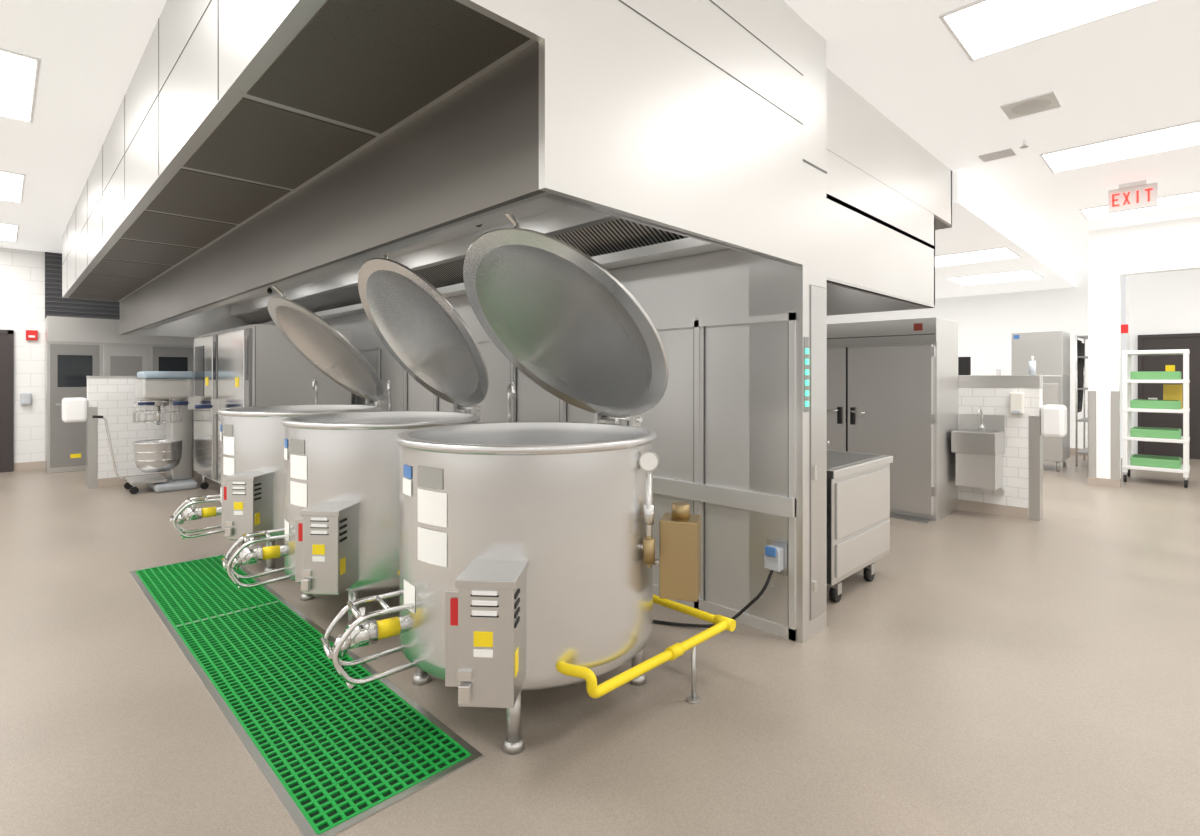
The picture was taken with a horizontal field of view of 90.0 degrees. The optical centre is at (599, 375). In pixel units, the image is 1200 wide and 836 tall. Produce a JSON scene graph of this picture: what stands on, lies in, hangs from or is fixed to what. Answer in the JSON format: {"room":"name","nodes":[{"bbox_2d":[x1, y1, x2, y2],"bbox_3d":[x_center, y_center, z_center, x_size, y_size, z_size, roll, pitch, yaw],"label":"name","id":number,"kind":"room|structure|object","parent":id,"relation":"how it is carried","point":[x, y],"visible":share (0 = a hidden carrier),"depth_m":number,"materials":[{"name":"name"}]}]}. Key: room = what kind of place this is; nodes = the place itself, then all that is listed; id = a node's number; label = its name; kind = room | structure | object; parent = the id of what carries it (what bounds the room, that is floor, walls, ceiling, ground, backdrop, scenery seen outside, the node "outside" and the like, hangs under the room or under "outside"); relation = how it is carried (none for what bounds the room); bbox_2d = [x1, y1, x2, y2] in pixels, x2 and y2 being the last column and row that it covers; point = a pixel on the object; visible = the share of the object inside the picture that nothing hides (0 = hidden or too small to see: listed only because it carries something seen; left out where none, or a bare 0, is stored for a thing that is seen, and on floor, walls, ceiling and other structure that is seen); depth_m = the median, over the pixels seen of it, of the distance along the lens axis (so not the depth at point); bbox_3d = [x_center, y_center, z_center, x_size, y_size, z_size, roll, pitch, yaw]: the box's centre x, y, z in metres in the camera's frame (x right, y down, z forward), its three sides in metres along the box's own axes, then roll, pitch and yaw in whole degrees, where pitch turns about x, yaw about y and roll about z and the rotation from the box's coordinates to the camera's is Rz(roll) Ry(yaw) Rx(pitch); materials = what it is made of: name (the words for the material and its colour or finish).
{"room":"commercial kitchen","nodes":[
{"label":"commercial kitchen","id":0,"kind":"room"},
{"bbox_2d":[0,247,44,462],"bbox_3d":[-5.599,-0.238,12.179,0.250,3.300,21.500,0,0,45],"label":"wall","id":1,"kind":"structure","parent":0,"point":[22,272],"depth_m":9.00,"materials":[{"name":"white tile"}]},
{"bbox_2d":[0,330,13,472],"bbox_3d":[-9.051,0.367,8.511,0.045,2.090,1.050,0,0,45],"label":"door","id":2,"kind":"structure","parent":1,"relation":"in","point":[6,336],"depth_m":8.82,"materials":[{"name":"grey"}]},
{"bbox_2d":[20,393,30,404],"bbox_3d":[-8.582,0.342,8.968,0.068,0.180,0.120,0,0,45],"label":"dispenser","id":3,"kind":"object","parent":1,"relation":"attached to","point":[25,398],"visible":1,"depth_m":8.94,"materials":[{"name":"grey plastic"}]},
{"bbox_2d":[14,461,44,470],"bbox_3d":[-5.470,1.352,12.120,0.015,0.120,21.000,0,0,45],"label":"baseboard","id":4,"kind":"structure","parent":1,"relation":"attached to","point":[35,465],"depth_m":9.01,"materials":[{"name":"beige"}]},
{"bbox_2d":[26,330,37,339],"bbox_3d":[-8.541,-0.613,9.019,0.053,0.150,0.130,0,0,45],"label":"alarm pull station","id":5,"kind":"object","parent":1,"relation":"attached to","point":[30,334],"visible":1,"depth_m":9.00,"materials":[{"name":"red plastic"}]},
{"bbox_2d":[86,376,201,488],"bbox_3d":[-5.737,0.705,8.340,0.192,1.415,2.124,0,0,45],"label":"wall","id":6,"kind":"structure","parent":0,"point":[112,398],"depth_m":7.71,"materials":[{"name":"beige tile"}]},
{"bbox_2d":[62,397,87,422],"bbox_3d":[-6.562,0.424,7.495,0.250,0.304,0.234,0,0,45],"label":"paper towel dispenser","id":7,"kind":"object","parent":6,"relation":"attached to","point":[73,409],"visible":1,"depth_m":7.41,"materials":[{"name":"white plastic"}]},
{"bbox_2d":[323,248,795,640],"bbox_3d":[-2.167,-0.238,6.591,9.335,3.300,0.320,0,0,45],"label":"wall","id":8,"kind":"structure","parent":0,"point":[697,305],"depth_m":3.62,"materials":[{"name":"silver metal"}]},
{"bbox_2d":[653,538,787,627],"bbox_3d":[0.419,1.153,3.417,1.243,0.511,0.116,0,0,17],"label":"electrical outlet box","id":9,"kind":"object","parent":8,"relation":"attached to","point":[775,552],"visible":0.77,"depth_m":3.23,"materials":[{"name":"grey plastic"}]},
{"bbox_2d":[0,454,1199,835],"bbox_3d":[0.854,1.472,5.726,18.600,0.120,21.500,0,0,45],"label":"floor","id":10,"kind":"structure","parent":0,"point":[992,675],"depth_m":2.56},
{"bbox_2d":[45,316,195,472],"bbox_3d":[-7.342,0.272,9.736,0.680,2.280,2.420,0,0,45],"label":"refrigerator","id":11,"kind":"object","parent":10,"relation":"on","point":[76,348],"visible":0.42,"depth_m":8.95,"materials":[{"name":"grey metal"}]},
{"bbox_2d":[45,252,119,319],"bbox_3d":[-7.575,-1.377,9.969,0.060,1.018,2.420,0,0,45],"label":"ventilation grille","id":12,"kind":"object","parent":11,"relation":"on","point":[55,305],"visible":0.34,"depth_m":9.24,"materials":[{"name":"grey metal"}]},
{"bbox_2d":[92,371,197,493],"bbox_3d":[-5.617,0.677,7.416,0.660,1.470,0.982,0,0,45],"label":"mixer","id":13,"kind":"object","parent":10,"relation":"on","point":[174,454],"visible":0.98,"depth_m":7.42,"materials":[{"name":"silver metal"}]},
{"bbox_2d":[173,331,221,497],"bbox_3d":[-4.403,0.452,7.362,1.092,1.920,1.220,0,0,45],"label":"oven","id":14,"kind":"object","parent":10,"relation":"on","point":[205,345],"visible":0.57,"depth_m":7.03,"materials":[{"name":"silver metal"}]},
{"bbox_2d":[195,324,350,482],"bbox_3d":[-3.547,0.452,6.507,1.172,1.920,1.220,0,0,45],"label":"oven","id":15,"kind":"object","parent":10,"relation":"on","point":[258,366],"visible":0.29,"depth_m":6.08,"materials":[{"name":"silver metal"}]},
{"bbox_2d":[170,286,386,571],"bbox_3d":[-2.418,0.342,4.699,1.302,2.139,1.523,0,0,45],"label":"kettle","id":16,"kind":"object","parent":10,"relation":"on","point":[252,489],"visible":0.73,"depth_m":4.35,"materials":[{"name":"silver metal"}]},
{"bbox_2d":[129,554,482,835],"bbox_3d":[-1.911,1.408,3.273,3.570,0.008,0.610,0,0,45],"label":"floor drain grate","id":17,"kind":"object","parent":10,"relation":"on","point":[334,755],"visible":0.89,"depth_m":2.55,"materials":[{"name":"green plastic"},{"name":"stainless steel"}]},
{"bbox_2d":[222,254,488,624],"bbox_3d":[-1.400,0.280,3.681,1.302,2.265,1.523,0,0,45],"label":"kettle","id":18,"kind":"object","parent":10,"relation":"on","point":[342,528],"visible":0.77,"depth_m":3.31,"materials":[{"name":"silver metal"}]},
{"bbox_2d":[319,214,700,754],"bbox_3d":[-0.367,0.327,2.648,1.302,2.169,1.523,0,0,45],"label":"kettle","id":19,"kind":"object","parent":10,"relation":"on","point":[526,548],"visible":0.95,"depth_m":2.35,"materials":[{"name":"silver metal"}]},
{"bbox_2d":[398,570,735,703],"bbox_3d":[-1.305,1.226,4.052,4.515,0.372,0.973,0,0,45],"label":"gas pipe","id":20,"kind":"object","parent":10,"relation":"on","point":[721,623],"visible":0.5,"depth_m":2.50,"materials":[{"name":"yellow metal"}]},
{"bbox_2d":[827,441,892,601],"bbox_3d":[1.419,0.906,4.202,0.875,1.010,0.965,0,0,45],"label":"base cabinet","id":21,"kind":"object","parent":10,"relation":"on","point":[858,484],"visible":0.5,"depth_m":3.82,"materials":[{"name":"silver metal"}]},
{"bbox_2d":[827,317,957,523],"bbox_3d":[2.848,0.422,6.631,1.740,1.980,0.920,0,0,45],"label":"refrigerator","id":22,"kind":"object","parent":10,"relation":"on","point":[892,385],"visible":0.75,"depth_m":6.07,"materials":[{"name":"silver metal"}]},
{"bbox_2d":[1012,331,1069,471],"bbox_3d":[6.761,0.372,9.321,0.770,2.080,0.762,0,0,45],"label":"refrigerator","id":23,"kind":"object","parent":10,"relation":"on","point":[1050,350],"visible":0.49,"depth_m":8.94,"materials":[{"name":"silver metal"}]},
{"bbox_2d":[1075,335,1087,465],"bbox_3d":[7.890,0.387,9.580,0.405,2.050,0.926,0,0,45],"label":"wire shelving rack","id":24,"kind":"object","parent":10,"relation":"on","point":[1080,357],"visible":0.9,"depth_m":9.53,"materials":[{"name":"silver metal"}]},
{"bbox_2d":[1122,349,1189,487],"bbox_3d":[7.416,0.537,8.003,0.640,1.750,0.700,0,0,45],"label":"cart","id":25,"kind":"object","parent":10,"relation":"on","point":[1171,402],"visible":1,"depth_m":7.84,"materials":[{"name":"white"}]},
{"bbox_2d":[0,0,1199,298],"bbox_3d":[0.854,-1.798,5.726,21.500,0.420,18.600,0,0,-45],"label":"ceiling","id":26,"kind":"structure","parent":0,"point":[1136,70],"depth_m":4.19,"materials":[{"name":"white paint"}]},
{"bbox_2d":[0,222,19,241],"bbox_3d":[-8.127,-1.880,7.494,1.240,0.016,1.240,0,0,45],"label":"recessed light","id":27,"kind":"object","parent":26,"relation":"in","point":[9,232],"visible":1,"depth_m":7.78,"materials":[{"name":"white plastic"}]},
{"bbox_2d":[0,170,25,202],"bbox_3d":[-6.253,-1.880,5.620,1.240,0.016,1.240,0,0,45],"label":"recessed light","id":28,"kind":"object","parent":26,"relation":"in","point":[12,185],"visible":1,"depth_m":5.93,"materials":[{"name":"white plastic"}]},
{"bbox_2d":[0,48,40,122],"bbox_3d":[-4.202,-1.880,3.570,1.240,0.016,1.240,0,0,45],"label":"recessed light","id":29,"kind":"object","parent":26,"relation":"in","point":[19,72],"visible":1,"depth_m":3.85,"materials":[{"name":"white plastic"}]},
{"bbox_2d":[62,0,802,337],"bbox_3d":[-3.070,-1.238,5.611,9.415,1.300,2.412,0,0,45],"label":"exhaust hood","id":30,"kind":"object","parent":26,"relation":"attached to","point":[250,147],"visible":1,"depth_m":2.57,"materials":[{"name":"grey metal"}]},
{"bbox_2d":[827,68,951,315],"bbox_3d":[-1.050,-1.238,7.761,9.231,1.300,2.915,0,0,45],"label":"exhaust hood","id":31,"kind":"object","parent":26,"relation":"attached to","point":[888,196],"visible":0.33,"depth_m":4.34,"materials":[{"name":"silver metal"}]},
{"bbox_2d":[935,247,1020,266],"bbox_3d":[4.920,-1.580,8.024,1.040,0.016,0.840,0,0,45],"label":"recessed light","id":32,"kind":"object","parent":26,"relation":"in","point":[1000,253],"visible":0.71,"depth_m":7.89,"materials":[{"name":"white plastic"}]},
{"bbox_2d":[946,269,1043,285],"bbox_3d":[6.369,-1.580,9.686,1.140,0.016,1.040,0,0,45],"label":"recessed light","id":33,"kind":"object","parent":26,"relation":"in","point":[1028,274],"visible":1,"depth_m":9.58,"materials":[{"name":"white plastic"}]},
{"bbox_2d":[978,148,1015,161],"bbox_3d":[3.392,-1.884,5.125,0.240,0.008,0.200,0,0,45],"label":"return grille","id":34,"kind":"object","parent":26,"relation":"attached to","point":[1005,153],"depth_m":5.12,"materials":[{"name":"grey metal"}]},
{"bbox_2d":[1020,140,1028,148],"bbox_3d":[3.399,-1.860,4.807,0.060,0.054,0.060,0,0,45],"label":"sprinkler","id":35,"kind":"object","parent":26,"relation":"attached to","point":[1024,145],"visible":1,"depth_m":4.80,"materials":[{"name":"silver metal"}]},
{"bbox_2d":[1000,91,1060,119],"bbox_3d":[3.003,-1.877,4.185,0.300,0.022,0.300,0,0,45],"label":"air diffuser","id":36,"kind":"object","parent":26,"relation":"attached to","point":[1046,101],"depth_m":4.16,"materials":[{"name":"grey metal"}]},
{"bbox_2d":[939,0,1158,60],"bbox_3d":[2.430,-1.880,2.919,1.240,0.016,0.620,0,0,45],"label":"recessed light","id":37,"kind":"object","parent":26,"relation":"in","point":[981,28],"visible":1,"depth_m":3.14,"materials":[{"name":"white plastic"}]},
{"bbox_2d":[1039,120,1199,172],"bbox_3d":[4.396,-1.880,4.885,1.240,0.016,0.620,0,0,45],"label":"recessed light","id":38,"kind":"object","parent":26,"relation":"in","point":[1183,135],"visible":1,"depth_m":4.92,"materials":[{"name":"white plastic"}]},
{"bbox_2d":[1108,180,1157,212],"bbox_3d":[5.206,-1.758,5.864,0.360,0.260,0.070,0,0,45],"label":"exit sign","id":39,"kind":"object","parent":26,"relation":"attached to","point":[1138,194],"visible":1,"depth_m":5.84,"materials":[{"name":"white plastic"}]},
{"bbox_2d":[1079,191,1199,219],"bbox_3d":[6.086,-1.880,6.575,1.240,0.016,0.620,0,0,45],"label":"recessed light","id":40,"kind":"object","parent":26,"relation":"in","point":[1190,198],"visible":0.67,"depth_m":6.64,"materials":[{"name":"white plastic"}]},
{"bbox_2d":[749,20,826,642],"bbox_3d":[1.067,-0.238,3.380,0.340,3.300,0.286,0,0,45],"label":"column","id":41,"kind":"structure","parent":0,"point":[775,287],"depth_m":3.28,"materials":[{"name":"silver"}]},
{"bbox_2d":[827,269,1126,457],"bbox_3d":[4.973,-0.238,14.406,11.550,3.300,0.200,0,0,45],"label":"wall","id":42,"kind":"structure","parent":0,"point":[987,323],"depth_m":11.43,"materials":[{"name":"white paint"}]},
{"bbox_2d":[1070,448,1087,455],"bbox_3d":[4.861,1.352,14.365,11.450,0.120,0.015,0,0,45],"label":"baseboard","id":43,"kind":"structure","parent":42,"relation":"attached to","point":[1072,450],"depth_m":10.74,"materials":[{"name":"beige"}]},
{"bbox_2d":[958,375,1042,520],"bbox_3d":[4.092,0.702,6.148,0.704,1.420,0.172,0,0,45],"label":"wall","id":44,"kind":"structure","parent":0,"point":[1022,458],"depth_m":6.00,"materials":[{"name":"beige tile"}]},
{"bbox_2d":[951,407,1004,495],"bbox_3d":[3.809,0.759,6.044,0.390,0.895,0.380,0,0,45],"label":"sink","id":45,"kind":"object","parent":44,"relation":"attached to","point":[978,446],"visible":1,"depth_m":5.98,"materials":[{"name":"silver metal"}]},
{"bbox_2d":[1010,392,1023,413],"bbox_3d":[4.129,0.267,5.940,0.110,0.210,0.074,0,0,45],"label":"soap dispenser","id":46,"kind":"object","parent":44,"relation":"attached to","point":[1016,398],"visible":1,"depth_m":5.91,"materials":[{"name":"white plastic"}]},
{"bbox_2d":[1029,356,1035,374],"bbox_3d":[4.283,-0.103,5.946,0.060,0.190,0.060,0,0,45],"label":"sanitizer bottle","id":47,"kind":"object","parent":44,"relation":"on","point":[1032,364],"visible":0.89,"depth_m":5.92,"materials":[{"name":"white plastic"}]},
{"bbox_2d":[1040,404,1066,437],"bbox_3d":[4.420,0.439,5.844,0.184,0.314,0.250,0,0,45],"label":"paper towel dispenser","id":48,"kind":"object","parent":44,"relation":"attached to","point":[1053,418],"visible":1,"depth_m":5.76,"materials":[{"name":"white plastic"}]},
{"bbox_2d":[1087,227,1121,487],"bbox_3d":[6.539,-0.238,7.777,0.320,3.300,0.260,0,0,45],"label":"structural column","id":49,"kind":"structure","parent":0,"point":[1104,279],"depth_m":7.69,"materials":[{"name":"beige paint"}]},
{"bbox_2d":[1119,216,1199,454],"bbox_3d":[10.318,-0.238,7.095,6.550,3.300,4.580,0,0,45],"label":"wall","id":50,"kind":"structure","parent":0,"point":[1160,261],"depth_m":10.26,"materials":[{"name":"white paint"}]},
{"bbox_2d":[1121,324,1127,332],"bbox_3d":[6.595,-0.593,7.544,0.070,0.110,0.040,0,0,45],"label":"fire alarm strobe","id":51,"kind":"object","parent":50,"relation":"attached to","point":[1124,327],"visible":1,"depth_m":7.53,"materials":[{"name":"red plastic"}]},
{"bbox_2d":[1138,333,1199,459],"bbox_3d":[10.156,0.342,10.135,1.600,2.140,0.110,0,0,45],"label":"door","id":52,"kind":"structure","parent":50,"relation":"in","point":[1191,341],"depth_m":10.41,"materials":[{"name":"grey"}]}
]}

